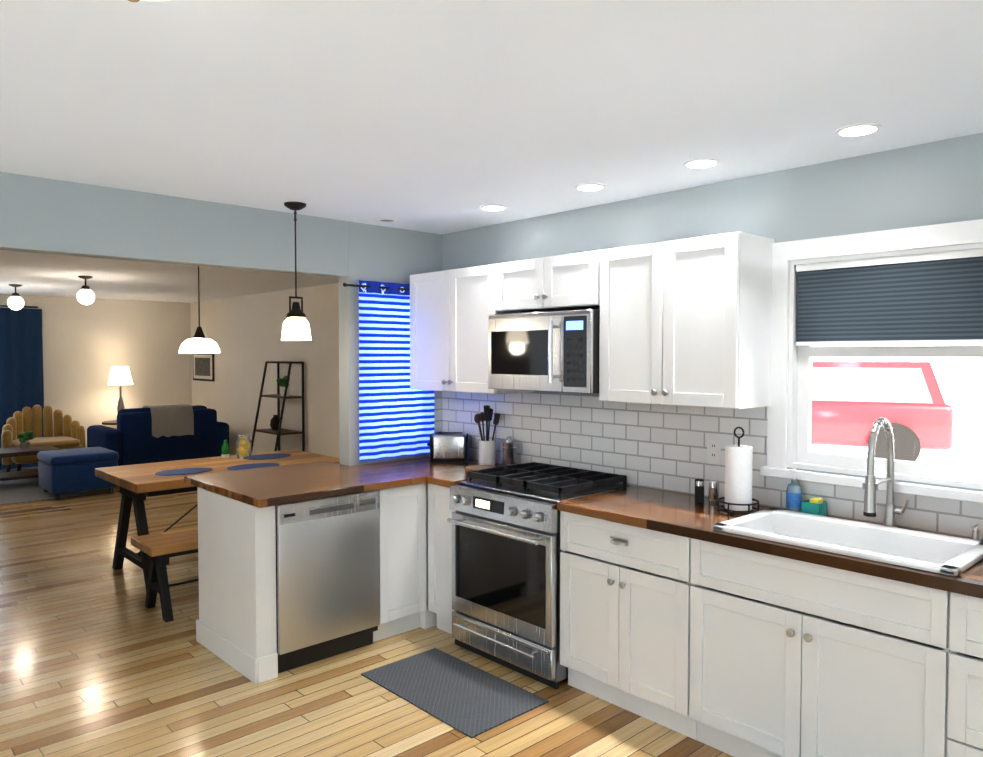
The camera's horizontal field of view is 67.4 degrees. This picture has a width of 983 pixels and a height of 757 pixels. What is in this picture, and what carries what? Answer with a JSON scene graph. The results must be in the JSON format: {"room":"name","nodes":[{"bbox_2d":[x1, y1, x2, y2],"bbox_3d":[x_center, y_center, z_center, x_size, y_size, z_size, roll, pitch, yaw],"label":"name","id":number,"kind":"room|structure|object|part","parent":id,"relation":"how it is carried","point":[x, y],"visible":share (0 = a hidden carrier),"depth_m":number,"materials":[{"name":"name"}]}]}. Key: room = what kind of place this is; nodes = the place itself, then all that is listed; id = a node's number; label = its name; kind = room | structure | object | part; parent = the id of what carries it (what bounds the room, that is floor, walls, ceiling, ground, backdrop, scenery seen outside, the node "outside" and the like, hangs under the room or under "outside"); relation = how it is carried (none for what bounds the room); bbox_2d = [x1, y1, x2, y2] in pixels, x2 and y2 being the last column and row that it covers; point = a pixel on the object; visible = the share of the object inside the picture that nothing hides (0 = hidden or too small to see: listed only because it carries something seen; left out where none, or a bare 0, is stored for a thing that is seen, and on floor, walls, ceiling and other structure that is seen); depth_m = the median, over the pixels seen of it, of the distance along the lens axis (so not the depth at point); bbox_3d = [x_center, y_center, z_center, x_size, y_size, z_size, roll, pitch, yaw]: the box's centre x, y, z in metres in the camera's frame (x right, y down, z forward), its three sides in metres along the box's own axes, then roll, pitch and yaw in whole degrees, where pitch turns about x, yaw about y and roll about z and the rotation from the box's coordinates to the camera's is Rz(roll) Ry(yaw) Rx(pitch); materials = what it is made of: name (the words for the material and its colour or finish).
{"room":"kitchen","nodes":[
{"label":"kitchen","id":0,"kind":"room"},
{"bbox_2d":[0,294,191,446],"bbox_3d":[-7.919,0.094,9.104,8.300,2.440,0.120,-2,3,-43],"label":"wall","id":1,"kind":"structure","parent":0,"point":[87,348],"depth_m":11.04,"materials":[{"name":"white paint"}]},
{"bbox_2d":[0,466,37,471],"bbox_3d":[-7.872,1.265,9.092,8.300,0.100,0.015,-2,3,-43],"label":"baseboard","id":2,"kind":"structure","parent":1,"relation":"attached to","point":[33,467],"depth_m":10.30,"materials":[{"name":"wood"}]},
{"bbox_2d":[0,172,348,276],"bbox_3d":[-1.655,-0.789,3.972,1.970,0.340,0.120,-2,3,-43],"label":"header beam","id":3,"kind":"structure","parent":0,"point":[48,216],"depth_m":3.83,"materials":[{"name":"blue paint"}]},
{"bbox_2d":[190,283,339,457],"bbox_3d":[-2.152,0.095,9.085,0.120,2.440,8.000,-2,3,-43],"label":"wall","id":4,"kind":"structure","parent":0,"point":[244,333],"depth_m":9.84,"materials":[{"name":"white paint"}]},
{"bbox_2d":[193,353,214,381],"bbox_3d":[-4.493,-0.184,11.489,0.023,0.440,0.800,-2,3,-43],"label":"framed picture","id":5,"kind":"object","parent":4,"relation":"attached to","point":[203,366],"visible":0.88,"depth_m":11.45,"materials":[{"name":"black"}]},
{"bbox_2d":[197,221,441,625],"bbox_3d":[-0.992,0.240,4.622,1.660,2.440,0.120,-2,3,-43],"label":"wall","id":6,"kind":"structure","parent":0,"point":[386,254],"depth_m":4.68,"materials":[{"name":"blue paint"}]},
{"bbox_2d":[196,490,277,683],"bbox_3d":[-1.362,1.050,3.895,0.120,0.869,0.748,-2,3,-43],"label":"end panel","id":7,"kind":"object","parent":6,"relation":"attached to","point":[238,633],"depth_m":3.71,"materials":[{"name":"white wood"}]},
{"bbox_2d":[343,280,433,460],"bbox_3d":[-0.634,-0.052,4.829,0.782,1.140,0.050,-2,3,-43],"label":"striped curtain","id":8,"kind":"object","parent":6,"relation":"hanging from","point":[396,416],"visible":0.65,"depth_m":4.78,"materials":[{"name":"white fabric"}]},
{"bbox_3d":[-0.635,-0.587,4.812,0.782,0.026,0.048,-2,3,-43],"label":"curtain rod mount","id":9,"kind":"part","parent":8,"relation":"part of","materials":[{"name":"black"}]},
{"bbox_2d":[434,391,441,431],"bbox_3d":[-0.378,0.302,5.108,0.086,0.464,0.008,-2,3,-43],"label":"tile backsplash","id":10,"kind":"object","parent":6,"relation":"attached to","point":[437,411],"visible":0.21,"depth_m":5.11,"materials":[{"name":"white tile"}]},
{"bbox_2d":[0,468,733,756],"bbox_3d":[-2.601,1.550,3.428,8.540,0.100,15.740,-2,3,-43],"label":"floor","id":11,"kind":"structure","parent":0,"point":[98,658],"depth_m":3.57,"materials":[{"name":"brown wood"}]},
{"bbox_2d":[1,405,85,471],"bbox_3d":[-6.053,0.829,9.956,0.983,0.922,0.792,-2,3,-43],"label":"armchair","id":12,"kind":"object","parent":11,"relation":"on","point":[69,433],"visible":0.65,"depth_m":10.05,"materials":[{"name":"fabric"}]},
{"bbox_2d":[0,478,88,504],"bbox_3d":[-6.236,1.329,8.510,2.300,0.010,2.300,-2,3,-43],"label":"area rug","id":13,"kind":"object","parent":11,"relation":"on","point":[21,491],"visible":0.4,"depth_m":8.49,"materials":[{"name":"grey carpet"}]},
{"bbox_2d":[0,445,59,480],"bbox_3d":[-5.782,1.092,9.020,0.770,0.450,0.600,-2,3,-43],"label":"coffee table","id":14,"kind":"object","parent":13,"relation":"on","point":[15,452],"visible":0.5,"depth_m":8.91,"materials":[{"name":"brown wood"}]},
{"bbox_2d":[18,431,33,449],"bbox_3d":[-5.717,0.756,9.051,0.174,0.219,0.187,-2,3,-43],"label":"potted plant","id":15,"kind":"object","parent":14,"relation":"on","point":[24,442],"visible":1,"depth_m":9.01,"materials":[{"name":"green plant"}]},
{"bbox_2d":[37,447,118,499],"bbox_3d":[-4.791,1.088,8.548,0.700,0.490,0.720,-2,3,-43],"label":"ottoman","id":16,"kind":"object","parent":11,"relation":"on","point":[61,471],"visible":0.94,"depth_m":8.28,"materials":[{"name":"blue fabric"}]},
{"bbox_2d":[102,420,116,424],"bbox_3d":[-5.430,0.944,10.818,0.500,0.630,0.500,-2,3,-43],"label":"round side table","id":17,"kind":"object","parent":11,"relation":"on","point":[113,422],"visible":0.08,"depth_m":10.63,"materials":[{"name":"brown wood"}]},
{"bbox_2d":[108,367,132,421],"bbox_3d":[-5.430,0.229,10.795,0.330,0.800,0.330,-2,3,-43],"label":"table lamp","id":18,"kind":"object","parent":17,"relation":"on","point":[120,376],"visible":0.79,"depth_m":10.69,"materials":[{"name":"white fabric"}]},
{"bbox_2d":[87,404,228,465],"bbox_3d":[-4.537,0.814,10.088,1.600,0.937,0.958,-2,3,-43],"label":"sofa","id":19,"kind":"object","parent":11,"relation":"on","point":[154,434],"visible":0.67,"depth_m":9.69,"materials":[{"name":"fabric"}]},
{"bbox_2d":[143,404,193,437],"bbox_3d":[-4.354,0.560,9.897,0.540,0.417,0.440,-2,3,-43],"label":"throw blanket","id":20,"kind":"object","parent":19,"relation":"on","point":[164,421],"depth_m":9.74,"materials":[{"name":"grey fabric"}]},
{"bbox_2d":[131,527,198,621],"bbox_3d":[-1.678,1.220,4.945,1.270,0.460,0.380,-2,3,-43],"label":"bench","id":21,"kind":"object","parent":11,"relation":"on","point":[160,549],"visible":0.5,"depth_m":4.53,"materials":[{"name":"brown wood"}]},
{"bbox_2d":[95,449,339,591],"bbox_3d":[-2.049,1.044,5.735,1.630,0.760,0.950,-2,3,-43],"label":"dining table","id":22,"kind":"object","parent":11,"relation":"on","point":[137,483],"visible":0.56,"depth_m":5.36,"materials":[{"name":"brown wood"}]},
{"bbox_2d":[155,468,212,475],"bbox_3d":[-2.226,0.674,5.347,0.400,0.004,0.288,-2,3,-43],"label":"placemat","id":23,"kind":"object","parent":22,"relation":"on","point":[184,471],"visible":0.88,"depth_m":5.33,"materials":[{"name":"blue fabric"}]},
{"bbox_2d":[221,440,229,457],"bbox_3d":[-2.192,0.580,6.072,0.064,0.145,0.064,-2,3,-43],"label":"bottle","id":24,"kind":"object","parent":22,"relation":"on","point":[225,450],"visible":1,"depth_m":6.05,"materials":[{"name":"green glass"}]},
{"bbox_2d":[236,434,250,458],"bbox_3d":[-2.037,0.558,6.066,0.116,0.190,0.116,-2,3,-43],"label":"lemon jar","id":25,"kind":"object","parent":22,"relation":"on","point":[243,448],"visible":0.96,"depth_m":6.05,"materials":[{"name":"clear glass"}]},
{"bbox_2d":[227,463,279,469],"bbox_3d":[-1.800,0.666,5.579,0.400,0.004,0.288,-2,3,-43],"label":"placemat","id":26,"kind":"object","parent":22,"relation":"on","point":[248,466],"visible":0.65,"depth_m":5.57,"materials":[{"name":"blue fabric"}]},
{"bbox_2d":[243,453,290,459],"bbox_3d":[-1.864,0.648,6.133,0.400,0.004,0.288,-2,3,-43],"label":"placemat","id":27,"kind":"object","parent":22,"relation":"on","point":[266,456],"visible":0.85,"depth_m":6.12,"materials":[{"name":"blue fabric"}]},
{"bbox_2d":[251,361,304,452],"bbox_3d":[-2.731,0.548,9.251,0.482,1.522,0.672,-2,3,-43],"label":"ladder shelf","id":28,"kind":"object","parent":11,"relation":"on","point":[280,430],"depth_m":9.17,"materials":[{"name":"black metal"}]},
{"bbox_2d":[270,415,279,429],"bbox_3d":[-2.744,0.558,9.369,0.140,0.190,0.140,-2,3,-43],"label":"vase","id":29,"kind":"object","parent":28,"relation":"on","point":[274,422],"visible":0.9,"depth_m":9.32,"materials":[{"name":"brown ceramic"}]},
{"bbox_3d":[-2.593,0.091,9.184,0.179,0.256,0.144,-2,3,-43],"label":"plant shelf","id":30,"kind":"part","parent":28,"relation":"part of","materials":[{"name":"green plant"}]},
{"bbox_2d":[275,490,379,672],"bbox_3d":[-1.038,1.045,4.076,0.594,0.866,0.616,-2,3,-43],"label":"dishwasher","id":31,"kind":"object","parent":11,"relation":"on","point":[327,577],"visible":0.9,"depth_m":3.84,"materials":[{"name":"silver metal"}]},
{"bbox_2d":[373,483,425,641],"bbox_3d":[-0.708,1.033,4.406,0.329,0.869,0.618,-2,3,-43],"label":"base cabinet","id":32,"kind":"object","parent":11,"relation":"on","point":[402,558],"visible":0.6,"depth_m":4.19,"materials":[{"name":"white wood"}]},
{"bbox_2d":[420,483,436,628],"bbox_3d":[-0.366,1.022,4.738,0.620,0.869,0.600,-2,3,-43],"label":"base cabinet","id":33,"kind":"object","parent":11,"relation":"on","point":[428,618],"visible":0.07,"depth_m":4.33,"materials":[{"name":"white wood"}]},
{"bbox_2d":[184,456,501,507],"bbox_3d":[-0.760,0.578,4.376,1.654,0.040,1.194,-2,3,-43],"label":"countertop","id":34,"kind":"structure","parent":33,"relation":"on","point":[274,485],"depth_m":4.17,"materials":[{"name":"brown wood"}]},
{"bbox_2d":[427,432,467,462],"bbox_3d":[-0.287,0.449,4.841,0.270,0.186,0.156,0,2,-2],"label":"toaster","id":35,"kind":"object","parent":34,"relation":"on","point":[448,447],"visible":1,"depth_m":4.76,"materials":[{"name":"silver metal"}]},
{"bbox_2d":[465,465,494,471],"bbox_3d":[-0.065,0.545,4.450,0.192,0.020,0.192,-2,3,-43],"label":"round cutting board","id":36,"kind":"object","parent":34,"relation":"on","point":[473,467],"visible":0.62,"depth_m":4.43,"materials":[{"name":"brown wood"}]},
{"bbox_2d":[474,405,500,465],"bbox_3d":[-0.032,0.358,4.658,0.116,0.380,0.184,-2,3,-43],"label":"utensil crock","id":37,"kind":"object","parent":34,"relation":"on","point":[487,451],"visible":0.96,"depth_m":4.62,"materials":[{"name":"white ceramic"}]},
{"bbox_2d":[501,436,516,465],"bbox_3d":[0.108,0.453,4.530,0.094,0.198,0.094,-2,3,-43],"label":"steel canister","id":38,"kind":"object","parent":34,"relation":"on","point":[509,450],"visible":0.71,"depth_m":4.49,"materials":[{"name":"silver metal"}]},
{"bbox_2d":[428,483,455,633],"bbox_3d":[-0.056,1.033,4.405,0.620,0.869,0.259,-2,3,-43],"label":"cabinet filler","id":39,"kind":"object","parent":11,"relation":"on","point":[439,562],"visible":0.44,"depth_m":4.22,"materials":[{"name":"white wood"}]},
{"bbox_2d":[361,648,548,738],"bbox_3d":[-0.196,1.491,3.560,0.475,0.008,0.840,-2,3,-43],"label":"area rug","id":40,"kind":"object","parent":11,"relation":"on","point":[466,699],"visible":0.93,"depth_m":3.51,"materials":[{"name":"grey fabric"}]},
{"bbox_2d":[447,462,632,688],"bbox_3d":[0.245,1.000,3.986,0.717,0.962,0.757,-2,3,-43],"label":"gas range","id":41,"kind":"object","parent":11,"relation":"on","point":[505,522],"visible":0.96,"depth_m":3.76,"materials":[{"name":"silver metal"}]},
{"bbox_2d":[560,511,696,739],"bbox_3d":[0.782,1.063,3.481,0.651,0.869,0.708,-2,3,-43],"label":"base cabinet","id":42,"kind":"object","parent":11,"relation":"on","point":[624,616],"visible":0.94,"depth_m":3.25,"materials":[{"name":"white wood"}]},
{"bbox_2d":[689,538,949,756],"bbox_3d":[1.341,1.083,2.880,0.651,0.869,0.929,-2,3,-43],"label":"base cabinet","id":43,"kind":"object","parent":11,"relation":"on","point":[792,658],"visible":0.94,"depth_m":2.65,"materials":[{"name":"white wood"}]},
{"bbox_2d":[557,417,982,598],"bbox_3d":[1.529,0.494,2.657,0.636,0.675,2.898,-2,3,-43],"label":"countertop","id":44,"kind":"structure","parent":43,"relation":"on","point":[887,549],"depth_m":2.87,"materials":[{"name":"brown wood"}]},
{"bbox_2d":[695,479,704,502],"bbox_3d":[0.983,0.531,3.484,0.046,0.110,0.046,-2,3,-43],"label":"pepper shaker","id":45,"kind":"object","parent":44,"relation":"on","point":[699,490],"visible":1,"depth_m":3.46,"materials":[{"name":"black metal"}]},
{"bbox_2d":[709,480,718,504],"bbox_3d":[1.038,0.532,3.446,0.046,0.110,0.046,-2,3,-43],"label":"salt","id":46,"kind":"object","parent":44,"relation":"on","point":[713,491],"visible":0.98,"depth_m":3.43,"materials":[{"name":"silver metal"}]},
{"bbox_2d":[717,427,758,513],"bbox_3d":[1.103,0.404,3.291,0.178,0.378,0.178,-2,3,-43],"label":"paper towel holder","id":47,"kind":"object","parent":44,"relation":"on","point":[738,477],"visible":0.98,"depth_m":3.24,"materials":[{"name":"black"}]},
{"bbox_2d":[786,468,801,511],"bbox_3d":[1.332,0.495,3.247,0.068,0.197,0.065,-2,3,-43],"label":"soap bottle","id":48,"kind":"object","parent":44,"relation":"on","point":[793,496],"visible":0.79,"depth_m":3.23,"materials":[{"name":"blue plastic"}]},
{"bbox_2d":[801,497,826,515],"bbox_3d":[1.393,0.556,3.184,0.078,0.080,0.080,-2,3,-43],"label":"sponge holder","id":49,"kind":"object","parent":44,"relation":"on","point":[816,505],"visible":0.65,"depth_m":3.16,"materials":[{"name":"teal plastic"}]},
{"bbox_2d":[713,508,982,576],"bbox_3d":[1.348,0.707,2.795,0.490,0.242,0.855,-2,3,-43],"label":"sink basin","id":50,"kind":"object","parent":44,"relation":"in","point":[913,550],"depth_m":2.80,"materials":[{"name":"white ceramic"}]},
{"bbox_2d":[947,592,982,756],"bbox_3d":[1.817,1.099,2.373,0.645,0.869,0.459,-2,3,-43],"label":"drawer stack","id":51,"kind":"object","parent":11,"relation":"on","point":[965,714],"visible":0.83,"depth_m":2.30,"materials":[{"name":"white wood"}]},
{"bbox_2d":[0,0,982,302],"bbox_3d":[-2.601,-0.989,3.346,8.540,0.100,15.740,-2,3,-43],"label":"ceiling","id":52,"kind":"structure","parent":0,"point":[440,116],"depth_m":2.41,"materials":[{"name":"paint"}]},
{"bbox_2d":[7,284,23,309],"bbox_3d":[-5.658,-0.966,8.768,0.170,0.300,0.170,-2,3,-43],"label":"semi-flush ceiling light","id":53,"kind":"object","parent":52,"relation":"attached to","point":[15,301],"visible":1,"depth_m":8.72,"materials":[{"name":"white glass"}]},
{"bbox_2d":[77,276,94,304],"bbox_3d":[-4.312,-0.935,7.835,0.170,0.300,0.170,-2,3,-43],"label":"semi-flush ceiling light","id":54,"kind":"object","parent":52,"relation":"attached to","point":[85,295],"visible":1,"depth_m":7.79,"materials":[{"name":"white glass"}]},
{"bbox_2d":[128,0,166,1],"bbox_3d":[-0.704,-0.807,1.442,0.300,0.140,0.300,-2,3,-43],"label":"dome ceiling light","id":55,"kind":"object","parent":52,"relation":"attached to","point":[145,0],"visible":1,"depth_m":1.52,"materials":[{"name":"silver metal"}]},
{"bbox_2d":[179,266,219,352],"bbox_3d":[-2.209,-0.601,5.567,0.292,0.820,0.292,-2,3,-43],"label":"dining pendant light","id":56,"kind":"object","parent":52,"relation":"hanging from","point":[199,342],"visible":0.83,"depth_m":5.50,"materials":[{"name":"black metal"}]},
{"bbox_2d":[281,202,311,339],"bbox_3d":[-1.082,-0.588,4.075,0.166,0.750,0.166,-2,3,-43],"label":"light","id":57,"kind":"object","parent":52,"relation":"hanging from","point":[296,325],"visible":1,"depth_m":4.04,"materials":[{"name":"white glass"}]},
{"bbox_2d":[377,218,396,221],"bbox_3d":[-0.647,-0.975,4.549,0.122,0.006,0.122,-2,3,-43],"label":"disc","id":58,"kind":"object","parent":52,"relation":"attached to","point":[386,220],"visible":1,"depth_m":4.54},
{"bbox_2d":[480,205,506,210],"bbox_3d":[0.012,-0.963,4.164,0.156,0.006,0.156,-2,3,-43],"label":"recessed light","id":59,"kind":"object","parent":52,"relation":"in","point":[493,207],"visible":1,"depth_m":4.15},
{"bbox_2d":[574,183,605,190],"bbox_3d":[0.488,-0.946,3.652,0.156,0.006,0.156,-2,3,-43],"label":"recessed light","id":60,"kind":"object","parent":52,"relation":"in","point":[589,187],"visible":1,"depth_m":3.65,"materials":[{"name":"white"}]},
{"bbox_2d":[683,158,719,168],"bbox_3d":[0.910,-0.931,3.198,0.156,0.006,0.156,-2,3,-43],"label":"recessed light","id":61,"kind":"object","parent":52,"relation":"in","point":[702,163],"visible":1,"depth_m":3.19,"materials":[{"name":"white"}]},
{"bbox_2d":[835,123,881,136],"bbox_3d":[1.353,-0.916,2.722,0.156,0.006,0.156,-2,3,-43],"label":"recessed light","id":62,"kind":"object","parent":52,"relation":"in","point":[860,129],"visible":1,"depth_m":2.71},
{"bbox_2d":[442,133,982,537],"bbox_3d":[2.213,0.310,2.483,0.120,2.440,7.620,-2,3,-43],"label":"wall","id":63,"kind":"structure","parent":0,"point":[936,182],"depth_m":3.33,"materials":[{"name":"blue paint"}]},
{"bbox_2d":[410,264,533,393],"bbox_3d":[-0.151,-0.299,4.655,0.361,0.755,0.819,-2,3,-43],"label":"upper cabinet","id":64,"kind":"object","parent":63,"relation":"attached to","point":[451,310],"visible":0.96,"depth_m":4.53,"materials":[{"name":"white wood"}]},
{"bbox_2d":[488,309,599,393],"bbox_3d":[0.356,-0.147,4.052,0.442,0.420,0.755,-2,3,-43],"label":"over-the-range microwave","id":65,"kind":"object","parent":63,"relation":"attached to","point":[554,351],"visible":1,"depth_m":3.89,"materials":[{"name":"silver metal"}]},
{"bbox_2d":[495,250,599,312],"bbox_3d":[0.388,-0.520,4.067,0.361,0.275,0.758,-2,3,-43],"label":"upper cabinet","id":66,"kind":"object","parent":63,"relation":"attached to","point":[567,282],"visible":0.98,"depth_m":3.94,"materials":[{"name":"white wood"}]},
{"bbox_2d":[599,231,774,408],"bbox_3d":[0.902,-0.260,3.522,0.361,0.760,0.749,-2,3,-43],"label":"upper cabinet","id":67,"kind":"object","parent":63,"relation":"attached to","point":[686,322],"visible":1,"depth_m":3.34,"materials":[{"name":"white wood"}]},
{"bbox_2d":[442,391,982,539],"bbox_3d":[1.220,0.356,3.459,0.008,0.464,4.600,-2,3,-43],"label":"tile backsplash","id":68,"kind":"structure","parent":63,"relation":"attached to","point":[657,446],"depth_m":3.85,"materials":[{"name":"white tile"}]},
{"bbox_2d":[707,439,720,464],"bbox_3d":[1.083,0.358,3.594,0.008,0.120,0.073,-2,3,-43],"label":"outlet","id":69,"kind":"object","parent":68,"relation":"attached to","point":[713,451],"visible":1,"depth_m":3.59,"materials":[{"name":"white plastic"}]},
{"bbox_2d":[760,219,982,503],"bbox_3d":[1.667,-0.073,3.022,0.170,1.060,1.100,-2,3,-43],"label":"window","id":70,"kind":"structure","parent":63,"relation":"in","point":[781,445],"depth_m":3.18,"materials":[{"name":"white wood"}]},
{"bbox_2d":[796,248,982,345],"bbox_3d":[1.660,-0.317,3.007,0.040,0.359,0.838,-2,3,-43],"label":"window shade","id":71,"kind":"object","parent":70,"relation":"attached to","point":[927,299],"visible":1,"depth_m":3.01,"materials":[{"name":"grey fabric"}]},
{"bbox_3d":[1.691,-0.054,3.044,0.035,0.888,0.848,-2,3,-43],"label":"kitchen window sash","id":72,"kind":"part","parent":70,"relation":"part of","materials":[{"name":"white wood"}]},
{"label":"outside","id":73,"kind":"structure","parent":0,"visible":0},
{"bbox_2d":[811,436,982,467],"bbox_3d":[3.521,1.467,12.876,15.870,0.050,30.000,-2,3,-43],"label":"ground","id":74,"kind":"structure","parent":73,"point":[956,452],"depth_m":14.00,"materials":[{"name":"white"}]},
{"bbox_2d":[811,361,953,460],"bbox_3d":[5.619,0.553,13.432,4.600,1.740,2.100,1,2,25],"label":"car","id":75,"kind":"object","parent":74,"relation":"on","point":[839,414],"depth_m":12.07,"materials":[{"name":"red metal"}]},
{"bbox_3d":[-7.035,-0.185,9.842,1.030,1.490,0.110,-2,3,-43],"label":"trim","id":76,"kind":"structure","parent":0,"visible":0},
{"bbox_2d":[0,305,37,307],"bbox_3d":[-6.974,-0.977,9.743,1.700,0.023,0.024,-2,3,-43],"label":"curtain rod","id":77,"kind":"object","parent":76,"relation":"attached to","point":[22,307],"visible":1,"depth_m":10.22,"materials":[{"name":"black"}]},
{"bbox_2d":[0,307,43,469],"bbox_3d":[-6.553,0.134,10.171,0.650,2.210,0.078,-2,3,-43],"label":"curtain","id":78,"kind":"object","parent":77,"relation":"hanging from","point":[21,366],"visible":0.6,"depth_m":10.20,"materials":[{"name":"blue fabric"}]},
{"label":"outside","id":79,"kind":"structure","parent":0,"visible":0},
{"bbox_2d":[812,344,982,437],"bbox_3d":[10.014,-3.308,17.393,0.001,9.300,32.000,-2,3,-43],"label":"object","id":80,"kind":"object","parent":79,"point":[964,417],"depth_m":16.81,"materials":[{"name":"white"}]}
]}

